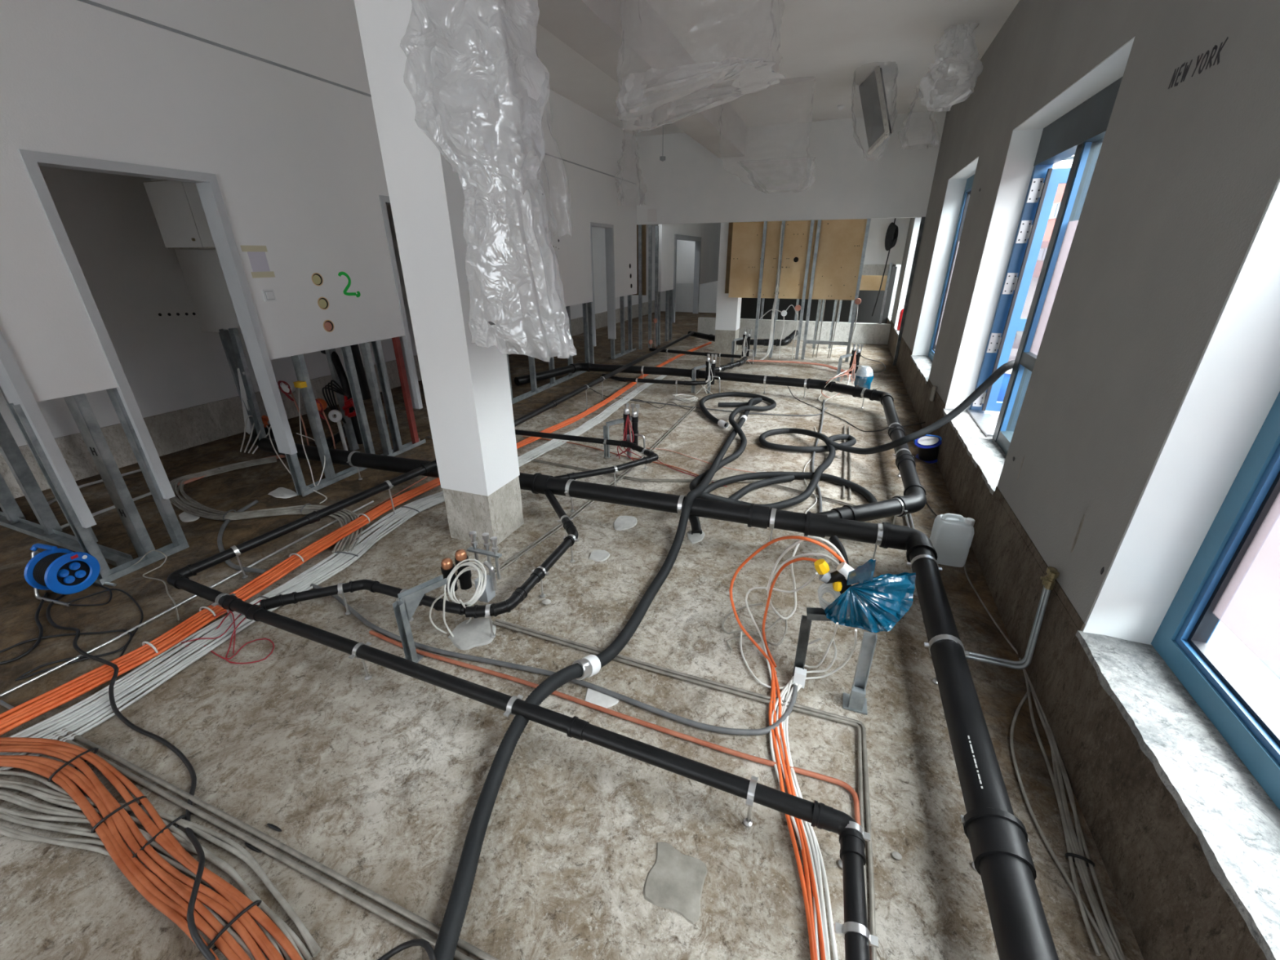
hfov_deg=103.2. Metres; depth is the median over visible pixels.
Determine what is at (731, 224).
chipboard
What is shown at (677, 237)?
door
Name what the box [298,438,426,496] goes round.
floor track
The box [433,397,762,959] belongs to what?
hose
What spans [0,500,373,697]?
pipe
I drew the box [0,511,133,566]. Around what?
floor track
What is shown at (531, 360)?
stud
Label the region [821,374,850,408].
cable
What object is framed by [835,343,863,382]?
unit
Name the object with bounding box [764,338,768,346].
socket
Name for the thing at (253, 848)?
cable tie
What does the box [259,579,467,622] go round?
drain pipe
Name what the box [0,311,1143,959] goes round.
floor
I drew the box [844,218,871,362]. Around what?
stud
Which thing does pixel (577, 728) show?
socket
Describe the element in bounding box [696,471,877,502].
hose
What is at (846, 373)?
cable
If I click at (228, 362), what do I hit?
stud
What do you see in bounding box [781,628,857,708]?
cable
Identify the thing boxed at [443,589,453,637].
cable
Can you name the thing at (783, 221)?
stud
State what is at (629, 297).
stud
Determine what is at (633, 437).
unit
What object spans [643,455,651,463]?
socket
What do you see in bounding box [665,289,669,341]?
stud
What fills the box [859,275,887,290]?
chipboard
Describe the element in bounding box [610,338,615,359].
stud
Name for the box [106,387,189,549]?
stud
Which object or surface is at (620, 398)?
conduit
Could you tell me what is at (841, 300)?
stud
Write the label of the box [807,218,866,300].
chipboard
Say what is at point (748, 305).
wall
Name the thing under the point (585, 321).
stud
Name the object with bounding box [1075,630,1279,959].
window sill
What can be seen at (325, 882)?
pipe
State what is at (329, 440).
socket
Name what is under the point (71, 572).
socket
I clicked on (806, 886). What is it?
cable bundle
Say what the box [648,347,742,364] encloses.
drain pipe
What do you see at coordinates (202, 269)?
wall partition
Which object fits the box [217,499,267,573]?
conduit
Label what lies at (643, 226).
trim
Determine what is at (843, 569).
socket
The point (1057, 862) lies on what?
cable
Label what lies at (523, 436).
pipe
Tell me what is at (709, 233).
wall
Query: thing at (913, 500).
drain pipe
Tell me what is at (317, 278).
socket hole
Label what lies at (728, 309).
column
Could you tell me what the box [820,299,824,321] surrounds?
stud
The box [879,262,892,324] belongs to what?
stud
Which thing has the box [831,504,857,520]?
socket
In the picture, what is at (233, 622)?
cable
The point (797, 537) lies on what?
cable
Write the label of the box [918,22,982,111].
sheet
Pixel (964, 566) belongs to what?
cable
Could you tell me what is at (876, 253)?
wall
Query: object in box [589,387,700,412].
cable
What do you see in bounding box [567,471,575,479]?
socket
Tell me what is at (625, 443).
socket
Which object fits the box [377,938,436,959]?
cable
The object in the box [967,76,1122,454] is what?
window
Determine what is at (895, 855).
crumb
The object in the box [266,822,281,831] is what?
cable tie
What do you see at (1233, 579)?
window
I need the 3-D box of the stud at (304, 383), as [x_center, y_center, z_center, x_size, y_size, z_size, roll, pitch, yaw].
[-2.784,-0.494,4.324,0.077,1.140,0.095,8,25,19]
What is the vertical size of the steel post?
1.140 m
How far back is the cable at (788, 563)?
2.53 m
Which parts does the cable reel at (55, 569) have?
handle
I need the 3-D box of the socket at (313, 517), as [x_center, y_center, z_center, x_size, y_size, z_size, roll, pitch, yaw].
[-2.233,0.255,3.463,0.076,0.077,0.064,16,28,32]
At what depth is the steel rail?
9.63 m
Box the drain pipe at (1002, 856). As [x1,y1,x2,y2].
[257,437,1058,959]
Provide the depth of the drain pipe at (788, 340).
10.57 m
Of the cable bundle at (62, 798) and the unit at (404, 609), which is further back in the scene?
the unit at (404, 609)
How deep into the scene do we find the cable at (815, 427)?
4.45 m
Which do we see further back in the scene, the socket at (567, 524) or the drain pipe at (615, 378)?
the drain pipe at (615, 378)
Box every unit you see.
[320,344,371,444]
[392,530,502,662]
[603,403,645,460]
[691,354,719,394]
[730,328,753,364]
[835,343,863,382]
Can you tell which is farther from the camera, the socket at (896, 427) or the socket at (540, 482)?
the socket at (896, 427)
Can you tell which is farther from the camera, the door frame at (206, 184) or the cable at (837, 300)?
the cable at (837, 300)
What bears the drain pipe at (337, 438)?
on the floor at (379, 781)
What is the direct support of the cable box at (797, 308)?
on the floor at (379, 781)
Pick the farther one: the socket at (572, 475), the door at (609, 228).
the door at (609, 228)
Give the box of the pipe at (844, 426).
[842,425,851,500]
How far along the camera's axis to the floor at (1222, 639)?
2.10 m
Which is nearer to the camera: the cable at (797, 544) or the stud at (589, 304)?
the cable at (797, 544)
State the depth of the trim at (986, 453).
3.94 m
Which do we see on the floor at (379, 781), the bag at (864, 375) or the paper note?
the bag at (864, 375)
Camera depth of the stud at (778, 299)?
12.10 m
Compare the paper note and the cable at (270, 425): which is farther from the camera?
the cable at (270, 425)
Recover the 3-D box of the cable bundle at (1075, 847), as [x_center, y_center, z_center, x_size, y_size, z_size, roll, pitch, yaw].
[1.622,1.126,1.978,0.089,0.036,1.307,11,26,24]
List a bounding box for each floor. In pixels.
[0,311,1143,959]
[986,410,1258,658]
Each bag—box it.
[824,558,915,632]
[853,365,873,389]
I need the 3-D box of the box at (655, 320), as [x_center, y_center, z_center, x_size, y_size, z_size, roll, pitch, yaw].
[0.326,-3.184,11.029,0.036,0.630,0.099,20,31,38]
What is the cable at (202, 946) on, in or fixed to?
on the floor at (379, 781)
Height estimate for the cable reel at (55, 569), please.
0.322 m
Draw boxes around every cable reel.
[23,542,116,606]
[913,434,942,462]
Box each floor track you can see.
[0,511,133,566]
[93,542,188,585]
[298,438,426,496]
[511,370,586,404]
[611,347,635,359]
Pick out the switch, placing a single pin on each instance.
(268, 295)
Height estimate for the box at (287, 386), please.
0.789 m
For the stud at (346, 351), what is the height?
1.140 m
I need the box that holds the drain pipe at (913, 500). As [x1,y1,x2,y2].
[514,362,926,524]
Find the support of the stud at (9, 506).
on the floor track at (115, 557)
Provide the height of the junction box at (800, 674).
0.080 m
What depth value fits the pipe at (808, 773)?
2.17 m
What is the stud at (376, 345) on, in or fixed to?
on the floor track at (352, 470)
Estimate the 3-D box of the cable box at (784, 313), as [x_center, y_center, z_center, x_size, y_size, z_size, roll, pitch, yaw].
[2.646,-2.867,9.820,0.702,1.005,0.060,8,25,19]
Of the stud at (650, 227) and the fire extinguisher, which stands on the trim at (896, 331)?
the fire extinguisher
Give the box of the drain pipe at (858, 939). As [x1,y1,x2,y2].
[167,331,878,959]
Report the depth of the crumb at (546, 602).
2.94 m
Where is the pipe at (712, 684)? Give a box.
[492,618,876,959]
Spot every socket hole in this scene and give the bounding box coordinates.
[311,272,323,285]
[317,297,328,309]
[323,320,333,332]
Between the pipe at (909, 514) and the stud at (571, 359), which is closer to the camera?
the pipe at (909, 514)
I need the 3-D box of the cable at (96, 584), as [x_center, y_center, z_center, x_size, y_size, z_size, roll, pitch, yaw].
[-2.966,0.768,2.859,1.049,0.010,0.236,15,28,31]
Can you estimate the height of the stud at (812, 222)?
2.420 m
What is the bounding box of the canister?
[929,513,974,567]
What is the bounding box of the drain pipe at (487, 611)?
[465,488,578,638]
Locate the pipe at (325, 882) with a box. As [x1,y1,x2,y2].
[52,728,498,959]
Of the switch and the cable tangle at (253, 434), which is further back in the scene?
the cable tangle at (253, 434)
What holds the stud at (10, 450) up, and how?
on the floor track at (115, 557)
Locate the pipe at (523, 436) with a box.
[523,435,698,475]
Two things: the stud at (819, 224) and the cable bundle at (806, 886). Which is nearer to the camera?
the cable bundle at (806, 886)
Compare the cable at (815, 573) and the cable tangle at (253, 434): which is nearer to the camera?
the cable at (815, 573)
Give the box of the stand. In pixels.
[792,535,877,715]
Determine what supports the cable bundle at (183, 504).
on the floor at (379, 781)
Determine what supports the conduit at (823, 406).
on the floor at (379, 781)
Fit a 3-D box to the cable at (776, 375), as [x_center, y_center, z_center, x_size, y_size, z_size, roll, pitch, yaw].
[2.690,-1.003,6.281,0.955,0.464,2.773,-5,24,-10]
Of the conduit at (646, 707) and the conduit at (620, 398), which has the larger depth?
the conduit at (620, 398)
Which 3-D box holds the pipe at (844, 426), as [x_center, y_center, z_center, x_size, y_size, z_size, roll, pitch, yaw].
[2.066,-0.236,5.075,0.082,0.020,2.056,8,25,19]
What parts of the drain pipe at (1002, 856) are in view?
rod, rod, rod, rod, rod, rod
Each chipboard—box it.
[724,222,733,293]
[728,221,782,298]
[777,220,816,298]
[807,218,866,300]
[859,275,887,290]
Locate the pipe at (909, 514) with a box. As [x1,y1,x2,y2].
[904,513,915,528]
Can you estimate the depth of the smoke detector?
7.51 m
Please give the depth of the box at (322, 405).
4.78 m
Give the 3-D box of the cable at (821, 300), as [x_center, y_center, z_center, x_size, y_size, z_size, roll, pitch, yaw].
[3.440,-2.981,9.827,0.048,1.200,0.018,8,25,19]
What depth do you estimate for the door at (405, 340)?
5.05 m
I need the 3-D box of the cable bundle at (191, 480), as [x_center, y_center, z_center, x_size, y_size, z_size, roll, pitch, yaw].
[-3.803,-0.137,4.897,0.221,0.045,1.082,20,31,38]
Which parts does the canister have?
handle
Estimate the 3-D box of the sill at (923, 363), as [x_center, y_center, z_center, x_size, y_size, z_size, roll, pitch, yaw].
[3.899,-1.488,6.790,0.342,0.049,1.860,8,25,19]
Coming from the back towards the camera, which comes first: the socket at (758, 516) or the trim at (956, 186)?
the trim at (956, 186)
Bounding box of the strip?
[237,368,251,434]
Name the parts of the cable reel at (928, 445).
handle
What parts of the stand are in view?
bracket leg, bracket rail, foot plate, bracket leg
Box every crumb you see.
[542,598,551,604]
[892,851,902,859]
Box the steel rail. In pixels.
[805,339,848,345]
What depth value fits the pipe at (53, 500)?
4.55 m
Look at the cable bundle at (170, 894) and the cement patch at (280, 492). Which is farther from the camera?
the cement patch at (280, 492)
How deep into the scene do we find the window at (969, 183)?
6.96 m
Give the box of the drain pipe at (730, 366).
[710,356,747,382]
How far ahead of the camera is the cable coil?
10.62 m
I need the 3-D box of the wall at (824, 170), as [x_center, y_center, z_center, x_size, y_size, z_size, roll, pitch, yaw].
[2.331,-5.365,8.926,5.095,1.459,0.100,8,25,19]
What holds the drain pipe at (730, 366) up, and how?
on the floor at (379, 781)
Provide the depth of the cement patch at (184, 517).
3.96 m
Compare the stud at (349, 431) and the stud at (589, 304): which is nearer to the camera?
the stud at (349, 431)
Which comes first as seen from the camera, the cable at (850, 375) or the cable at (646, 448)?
the cable at (646, 448)
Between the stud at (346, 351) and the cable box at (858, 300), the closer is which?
the stud at (346, 351)
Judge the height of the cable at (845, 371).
0.396 m
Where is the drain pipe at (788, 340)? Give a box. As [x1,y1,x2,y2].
[688,329,798,346]
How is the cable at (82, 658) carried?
on the floor at (379, 781)
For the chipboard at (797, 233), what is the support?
attached to the wall at (824, 170)
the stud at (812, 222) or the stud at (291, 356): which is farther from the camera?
the stud at (812, 222)
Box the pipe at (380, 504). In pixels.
[309,475,426,545]
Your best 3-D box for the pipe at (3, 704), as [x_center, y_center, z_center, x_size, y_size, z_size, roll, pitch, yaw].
[-2.818,1.023,2.276,0.198,0.016,0.016,8,25,19]
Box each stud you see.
[0,386,97,542]
[0,413,62,535]
[0,473,26,524]
[6,403,115,580]
[63,393,157,559]
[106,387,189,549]
[218,332,252,431]
[284,453,306,496]
[290,355,315,444]
[291,354,336,484]
[324,348,359,450]
[340,345,375,453]
[359,342,392,455]
[371,340,402,453]
[506,354,513,401]
[528,355,537,392]
[548,356,555,386]
[565,306,573,376]
[582,302,590,363]
[587,302,594,364]
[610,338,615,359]
[619,296,625,355]
[627,294,632,351]
[638,224,642,349]
[648,225,652,347]
[654,225,658,346]
[657,291,660,345]
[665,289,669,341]
[668,289,672,339]
[753,221,767,356]
[760,297,764,319]
[768,220,785,357]
[775,298,779,319]
[794,298,799,320]
[795,219,814,359]
[800,219,821,359]
[812,299,821,348]
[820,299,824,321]
[827,299,837,348]
[836,299,842,322]
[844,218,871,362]
[848,300,853,322]
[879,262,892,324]
[893,217,924,365]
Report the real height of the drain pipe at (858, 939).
0.341 m
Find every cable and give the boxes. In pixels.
[0,592,48,665]
[0,629,132,680]
[45,594,216,959]
[67,583,143,657]
[133,549,179,620]
[173,604,275,663]
[181,600,261,653]
[268,425,327,503]
[296,387,325,486]
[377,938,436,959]
[428,592,447,634]
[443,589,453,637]
[458,599,471,624]
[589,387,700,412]
[646,448,755,472]
[657,460,726,487]
[721,602,787,650]
[728,535,847,673]
[739,631,785,689]
[745,572,817,696]
[761,557,817,667]
[765,552,839,590]
[767,536,845,619]
[776,375,924,431]
[778,639,836,738]
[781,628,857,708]
[803,426,817,513]
[804,622,838,668]
[812,299,822,357]
[815,299,826,357]
[817,370,846,404]
[821,373,848,397]
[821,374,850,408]
[827,299,838,358]
[829,299,839,358]
[860,355,885,373]
[915,462,937,515]
[963,564,1017,654]
[1009,687,1111,959]
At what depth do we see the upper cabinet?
4.37 m
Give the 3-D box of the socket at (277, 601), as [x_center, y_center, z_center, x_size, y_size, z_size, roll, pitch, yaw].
[-1.940,0.649,2.713,0.051,0.067,0.067,-15,28,-30]
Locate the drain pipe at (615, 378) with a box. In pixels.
[601,373,706,394]
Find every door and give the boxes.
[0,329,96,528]
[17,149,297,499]
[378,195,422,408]
[589,222,616,346]
[668,234,701,322]
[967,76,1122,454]
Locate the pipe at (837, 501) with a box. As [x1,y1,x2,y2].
[425,435,855,506]
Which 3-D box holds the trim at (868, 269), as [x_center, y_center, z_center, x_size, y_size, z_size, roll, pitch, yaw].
[5.177,-4.622,11.176,0.680,0.220,0.060,8,25,19]
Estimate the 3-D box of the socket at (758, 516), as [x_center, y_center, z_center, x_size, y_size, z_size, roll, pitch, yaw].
[0.822,0.252,3.510,0.133,0.167,0.167,8,25,19]
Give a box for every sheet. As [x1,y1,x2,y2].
[400,0,576,361]
[615,57,786,133]
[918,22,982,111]
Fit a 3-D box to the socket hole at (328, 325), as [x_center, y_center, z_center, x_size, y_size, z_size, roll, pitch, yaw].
[-2.618,-1.295,4.270,0.002,0.100,0.100,8,25,19]
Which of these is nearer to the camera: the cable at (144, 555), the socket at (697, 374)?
the cable at (144, 555)
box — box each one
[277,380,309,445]
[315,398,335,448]
[653,318,657,348]
[760,304,797,358]
[791,305,800,359]
[792,666,806,688]
[848,297,861,362]
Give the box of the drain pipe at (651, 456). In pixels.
[515,429,658,486]
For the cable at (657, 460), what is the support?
on the floor at (379, 781)
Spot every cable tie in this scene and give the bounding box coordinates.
[244,842,261,852]
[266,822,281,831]
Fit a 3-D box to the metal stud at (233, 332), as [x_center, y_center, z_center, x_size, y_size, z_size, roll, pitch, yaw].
[-4.059,-0.953,5.271,0.083,1.196,0.203,-8,25,-16]
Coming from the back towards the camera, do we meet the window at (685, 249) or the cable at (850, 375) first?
the window at (685, 249)
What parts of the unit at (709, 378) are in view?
bracket leg, bracket rail, bracket leg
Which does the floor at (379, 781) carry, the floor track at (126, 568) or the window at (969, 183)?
the floor track at (126, 568)
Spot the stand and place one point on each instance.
(855, 701)
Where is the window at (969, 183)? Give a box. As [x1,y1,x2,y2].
[928,174,974,360]
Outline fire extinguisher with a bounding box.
[897,305,904,330]
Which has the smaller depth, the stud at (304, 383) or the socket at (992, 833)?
the socket at (992, 833)
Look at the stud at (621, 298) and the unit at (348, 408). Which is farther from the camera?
the stud at (621, 298)
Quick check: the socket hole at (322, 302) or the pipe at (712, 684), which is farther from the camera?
the socket hole at (322, 302)
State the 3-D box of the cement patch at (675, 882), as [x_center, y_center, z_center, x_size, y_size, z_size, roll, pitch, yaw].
[0.119,1.295,1.645,0.200,0.010,0.200,8,25,19]
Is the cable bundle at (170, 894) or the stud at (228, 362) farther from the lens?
the stud at (228, 362)
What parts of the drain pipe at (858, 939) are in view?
rod, rod, rod, rod, rod, rod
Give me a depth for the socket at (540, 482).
3.96 m
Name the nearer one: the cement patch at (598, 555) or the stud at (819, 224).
the cement patch at (598, 555)
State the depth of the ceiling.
5.39 m
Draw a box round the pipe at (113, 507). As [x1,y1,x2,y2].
[44,492,151,533]
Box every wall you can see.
[0,0,636,402]
[0,165,655,446]
[635,111,946,224]
[657,222,720,291]
[660,280,717,312]
[740,220,851,322]
[850,266,897,323]
[863,217,910,264]
[891,0,1279,623]
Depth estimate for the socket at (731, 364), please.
8.28 m
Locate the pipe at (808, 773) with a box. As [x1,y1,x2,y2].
[368,630,860,825]
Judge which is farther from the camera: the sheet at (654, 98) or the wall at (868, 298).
the wall at (868, 298)
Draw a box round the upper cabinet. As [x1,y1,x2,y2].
[143,179,215,248]
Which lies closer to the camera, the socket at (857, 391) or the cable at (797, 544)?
the cable at (797, 544)
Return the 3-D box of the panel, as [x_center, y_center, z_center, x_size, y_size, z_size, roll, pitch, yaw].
[2.912,-4.539,6.372,0.592,0.913,0.908,8,25,19]
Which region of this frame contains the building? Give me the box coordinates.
[1042,183,1066,240]
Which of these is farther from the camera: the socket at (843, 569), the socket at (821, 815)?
the socket at (843, 569)
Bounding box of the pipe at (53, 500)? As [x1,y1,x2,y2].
[48,469,141,505]
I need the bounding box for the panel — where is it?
[858,66,891,154]
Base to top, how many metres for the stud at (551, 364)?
1.140 m
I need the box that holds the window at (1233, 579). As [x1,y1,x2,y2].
[1151,391,1279,809]
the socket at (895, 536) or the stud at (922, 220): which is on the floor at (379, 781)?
the stud at (922, 220)
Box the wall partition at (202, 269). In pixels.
[150,177,242,333]
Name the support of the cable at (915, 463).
on the floor at (379, 781)
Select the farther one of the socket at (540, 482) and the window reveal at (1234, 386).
the socket at (540, 482)
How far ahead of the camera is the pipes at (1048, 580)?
2.32 m
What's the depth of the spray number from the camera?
4.38 m
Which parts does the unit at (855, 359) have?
bracket leg, bracket rail, bracket leg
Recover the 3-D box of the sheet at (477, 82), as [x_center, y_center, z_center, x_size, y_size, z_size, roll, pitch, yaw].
[-0.689,-1.815,2.226,0.680,2.521,0.392,8,25,19]
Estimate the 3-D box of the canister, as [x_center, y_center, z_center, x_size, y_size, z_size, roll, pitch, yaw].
[2.017,0.375,3.295,0.210,0.339,0.170,8,25,19]
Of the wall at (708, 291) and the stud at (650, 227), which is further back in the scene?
the wall at (708, 291)
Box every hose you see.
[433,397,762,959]
[688,360,1014,509]
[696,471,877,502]
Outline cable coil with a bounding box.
[871,217,898,315]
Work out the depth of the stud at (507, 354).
6.82 m
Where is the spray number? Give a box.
[337,271,360,297]
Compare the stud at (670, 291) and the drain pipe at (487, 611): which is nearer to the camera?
the drain pipe at (487, 611)
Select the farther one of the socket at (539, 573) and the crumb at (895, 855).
the socket at (539, 573)
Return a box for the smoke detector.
[836,104,844,110]
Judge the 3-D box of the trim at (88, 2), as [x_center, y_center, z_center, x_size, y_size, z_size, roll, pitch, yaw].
[-2.517,-3.047,3.809,0.004,0.017,13.840,8,25,19]
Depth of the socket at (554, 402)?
5.82 m
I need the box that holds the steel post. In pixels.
[391,336,418,444]
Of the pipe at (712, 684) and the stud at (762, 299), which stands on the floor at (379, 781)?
the pipe at (712, 684)
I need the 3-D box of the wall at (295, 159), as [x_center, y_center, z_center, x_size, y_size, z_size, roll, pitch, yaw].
[-2.573,-2.503,4.073,0.120,2.739,13.840,8,25,19]
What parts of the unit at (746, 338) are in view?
bracket leg, bracket rail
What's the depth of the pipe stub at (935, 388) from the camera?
5.47 m
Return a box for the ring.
[328,409,347,450]
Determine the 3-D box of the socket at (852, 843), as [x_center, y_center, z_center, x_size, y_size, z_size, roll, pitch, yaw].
[0.655,1.141,1.569,0.076,0.076,0.061,8,25,19]
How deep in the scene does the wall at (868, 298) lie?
12.37 m
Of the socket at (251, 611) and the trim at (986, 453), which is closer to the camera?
the socket at (251, 611)
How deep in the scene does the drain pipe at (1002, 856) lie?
2.10 m
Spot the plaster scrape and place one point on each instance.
(1083, 517)
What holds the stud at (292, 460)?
on the floor track at (352, 470)
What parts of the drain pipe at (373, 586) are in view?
rod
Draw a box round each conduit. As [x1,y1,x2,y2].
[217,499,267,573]
[310,583,797,735]
[619,398,826,416]
[811,399,824,512]
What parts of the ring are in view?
stem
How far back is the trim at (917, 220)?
10.15 m
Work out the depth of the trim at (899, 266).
12.50 m
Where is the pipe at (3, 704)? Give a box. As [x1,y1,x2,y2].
[0,700,14,709]
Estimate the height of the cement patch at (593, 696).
0.011 m
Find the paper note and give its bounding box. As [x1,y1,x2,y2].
[240,245,275,277]
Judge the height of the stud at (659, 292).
1.140 m
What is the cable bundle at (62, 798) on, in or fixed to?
on the floor at (379, 781)
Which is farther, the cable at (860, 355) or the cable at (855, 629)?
the cable at (860, 355)
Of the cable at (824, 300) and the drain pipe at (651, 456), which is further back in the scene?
the cable at (824, 300)
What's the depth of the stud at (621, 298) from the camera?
10.17 m
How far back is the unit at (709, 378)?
7.37 m
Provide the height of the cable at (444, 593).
0.301 m
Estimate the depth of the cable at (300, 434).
4.40 m
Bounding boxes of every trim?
[77,0,636,184]
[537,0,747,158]
[633,224,646,295]
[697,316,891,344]
[862,264,893,275]
[888,264,901,315]
[893,326,899,335]
[894,217,921,327]
[911,156,978,355]
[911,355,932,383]
[942,408,1006,494]
[945,35,1135,410]
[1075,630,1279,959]
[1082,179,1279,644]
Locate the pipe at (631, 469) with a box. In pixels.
[487,404,697,575]
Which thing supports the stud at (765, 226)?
on the floor at (379, 781)
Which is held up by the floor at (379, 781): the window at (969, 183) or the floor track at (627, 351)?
the floor track at (627, 351)
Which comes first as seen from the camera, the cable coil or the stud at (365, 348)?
the stud at (365, 348)
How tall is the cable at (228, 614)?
0.125 m
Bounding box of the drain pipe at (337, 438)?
[315,426,346,448]
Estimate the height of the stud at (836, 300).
3.880 m
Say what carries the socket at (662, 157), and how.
hanging from the ceiling
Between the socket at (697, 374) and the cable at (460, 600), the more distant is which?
the socket at (697, 374)
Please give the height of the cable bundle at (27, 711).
0.094 m
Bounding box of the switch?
[261,288,276,302]
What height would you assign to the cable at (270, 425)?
0.552 m
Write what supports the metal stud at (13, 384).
in the wall at (295, 159)
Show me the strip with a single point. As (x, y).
(243, 396)
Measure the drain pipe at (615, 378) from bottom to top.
0.210 m
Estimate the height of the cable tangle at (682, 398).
0.060 m
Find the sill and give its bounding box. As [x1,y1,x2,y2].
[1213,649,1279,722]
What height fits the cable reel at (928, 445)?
0.282 m
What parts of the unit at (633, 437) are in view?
bracket leg, bracket rail, bracket leg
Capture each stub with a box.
[688,515,702,534]
[929,386,937,401]
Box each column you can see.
[354,0,524,546]
[714,222,742,353]
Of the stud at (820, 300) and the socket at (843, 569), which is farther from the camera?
the stud at (820, 300)
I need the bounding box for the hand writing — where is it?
[1168,36,1228,88]
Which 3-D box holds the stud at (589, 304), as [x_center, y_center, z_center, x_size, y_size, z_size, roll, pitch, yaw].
[-0.868,-2.543,8.953,0.072,1.140,0.049,8,25,19]
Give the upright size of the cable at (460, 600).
0.258 m
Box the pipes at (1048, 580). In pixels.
[965,566,1059,669]
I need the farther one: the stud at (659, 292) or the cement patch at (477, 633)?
the stud at (659, 292)
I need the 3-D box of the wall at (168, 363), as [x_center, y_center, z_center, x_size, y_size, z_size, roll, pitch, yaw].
[-3.317,-3.519,8.702,0.150,2.350,22.000,8,25,19]
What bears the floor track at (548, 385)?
on the floor at (379, 781)
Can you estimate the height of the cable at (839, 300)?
1.200 m
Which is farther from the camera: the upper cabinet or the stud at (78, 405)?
the upper cabinet
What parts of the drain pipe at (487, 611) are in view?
rod, rod, rod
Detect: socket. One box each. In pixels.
[57,561,85,583]
[221,595,242,611]
[244,604,266,621]
[269,594,284,608]
[305,511,319,524]
[325,436,337,448]
[513,586,527,600]
[529,567,545,582]
[530,472,553,494]
[550,400,556,407]
[563,520,573,529]
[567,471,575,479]
[567,715,589,741]
[622,440,629,447]
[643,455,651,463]
[659,124,665,161]
[690,368,699,378]
[728,362,733,368]
[747,502,769,528]
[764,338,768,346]
[804,511,827,537]
[810,800,833,831]
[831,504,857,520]
[836,561,854,579]
[839,831,865,864]
[852,385,864,398]
[883,522,909,550]
[888,424,905,439]
[895,453,915,471]
[962,807,1036,880]
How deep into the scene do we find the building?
34.12 m
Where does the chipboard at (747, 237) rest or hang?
attached to the wall at (824, 170)
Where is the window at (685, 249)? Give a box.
[675,240,695,283]
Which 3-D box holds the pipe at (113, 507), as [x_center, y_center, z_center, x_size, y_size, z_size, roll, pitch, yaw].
[-4.268,0.238,4.068,0.060,0.014,0.776,5,24,12]
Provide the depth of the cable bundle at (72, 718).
2.65 m
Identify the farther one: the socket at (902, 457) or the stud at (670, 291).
the stud at (670, 291)
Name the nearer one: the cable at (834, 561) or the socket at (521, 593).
the cable at (834, 561)
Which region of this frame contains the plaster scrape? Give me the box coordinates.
[1071,514,1084,552]
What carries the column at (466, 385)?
on the floor at (379, 781)
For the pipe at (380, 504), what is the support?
on the floor at (379, 781)
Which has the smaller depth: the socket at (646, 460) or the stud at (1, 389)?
the stud at (1, 389)
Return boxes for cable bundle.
[0,342,711,735]
[0,374,666,770]
[0,737,302,959]
[0,770,320,959]
[168,456,362,554]
[177,454,285,485]
[746,360,851,374]
[747,224,782,359]
[768,664,826,959]
[769,680,838,959]
[1018,657,1125,959]
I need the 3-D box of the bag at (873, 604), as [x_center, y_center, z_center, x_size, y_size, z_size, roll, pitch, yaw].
[0.977,0.449,2.132,0.293,0.431,0.234,-9,25,-19]
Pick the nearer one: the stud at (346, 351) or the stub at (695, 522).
the stub at (695, 522)
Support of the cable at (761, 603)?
on the floor at (379, 781)
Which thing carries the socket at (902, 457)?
attached to the drain pipe at (913, 500)
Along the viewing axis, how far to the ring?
4.93 m
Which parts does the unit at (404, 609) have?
bracket leg, foot plate, bracket rail, cable coil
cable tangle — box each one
[240,415,275,453]
[671,393,697,402]
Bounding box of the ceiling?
[535,0,1019,136]
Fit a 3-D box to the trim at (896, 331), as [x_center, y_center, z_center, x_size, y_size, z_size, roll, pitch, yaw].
[5.191,-2.869,9.911,0.341,0.049,1.600,8,25,19]
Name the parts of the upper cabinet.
cabinet door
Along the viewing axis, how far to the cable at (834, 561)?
2.36 m
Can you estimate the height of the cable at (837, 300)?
1.200 m
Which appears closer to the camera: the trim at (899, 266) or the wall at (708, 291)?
the trim at (899, 266)
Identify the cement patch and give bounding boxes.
[178,511,199,521]
[267,487,297,498]
[448,617,496,650]
[584,688,620,708]
[588,549,609,561]
[613,515,637,530]
[643,841,707,924]
[686,529,705,543]
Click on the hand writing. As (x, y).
(1185, 71)
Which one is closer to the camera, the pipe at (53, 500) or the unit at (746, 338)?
the pipe at (53, 500)
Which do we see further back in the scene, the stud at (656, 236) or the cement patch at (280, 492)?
the stud at (656, 236)

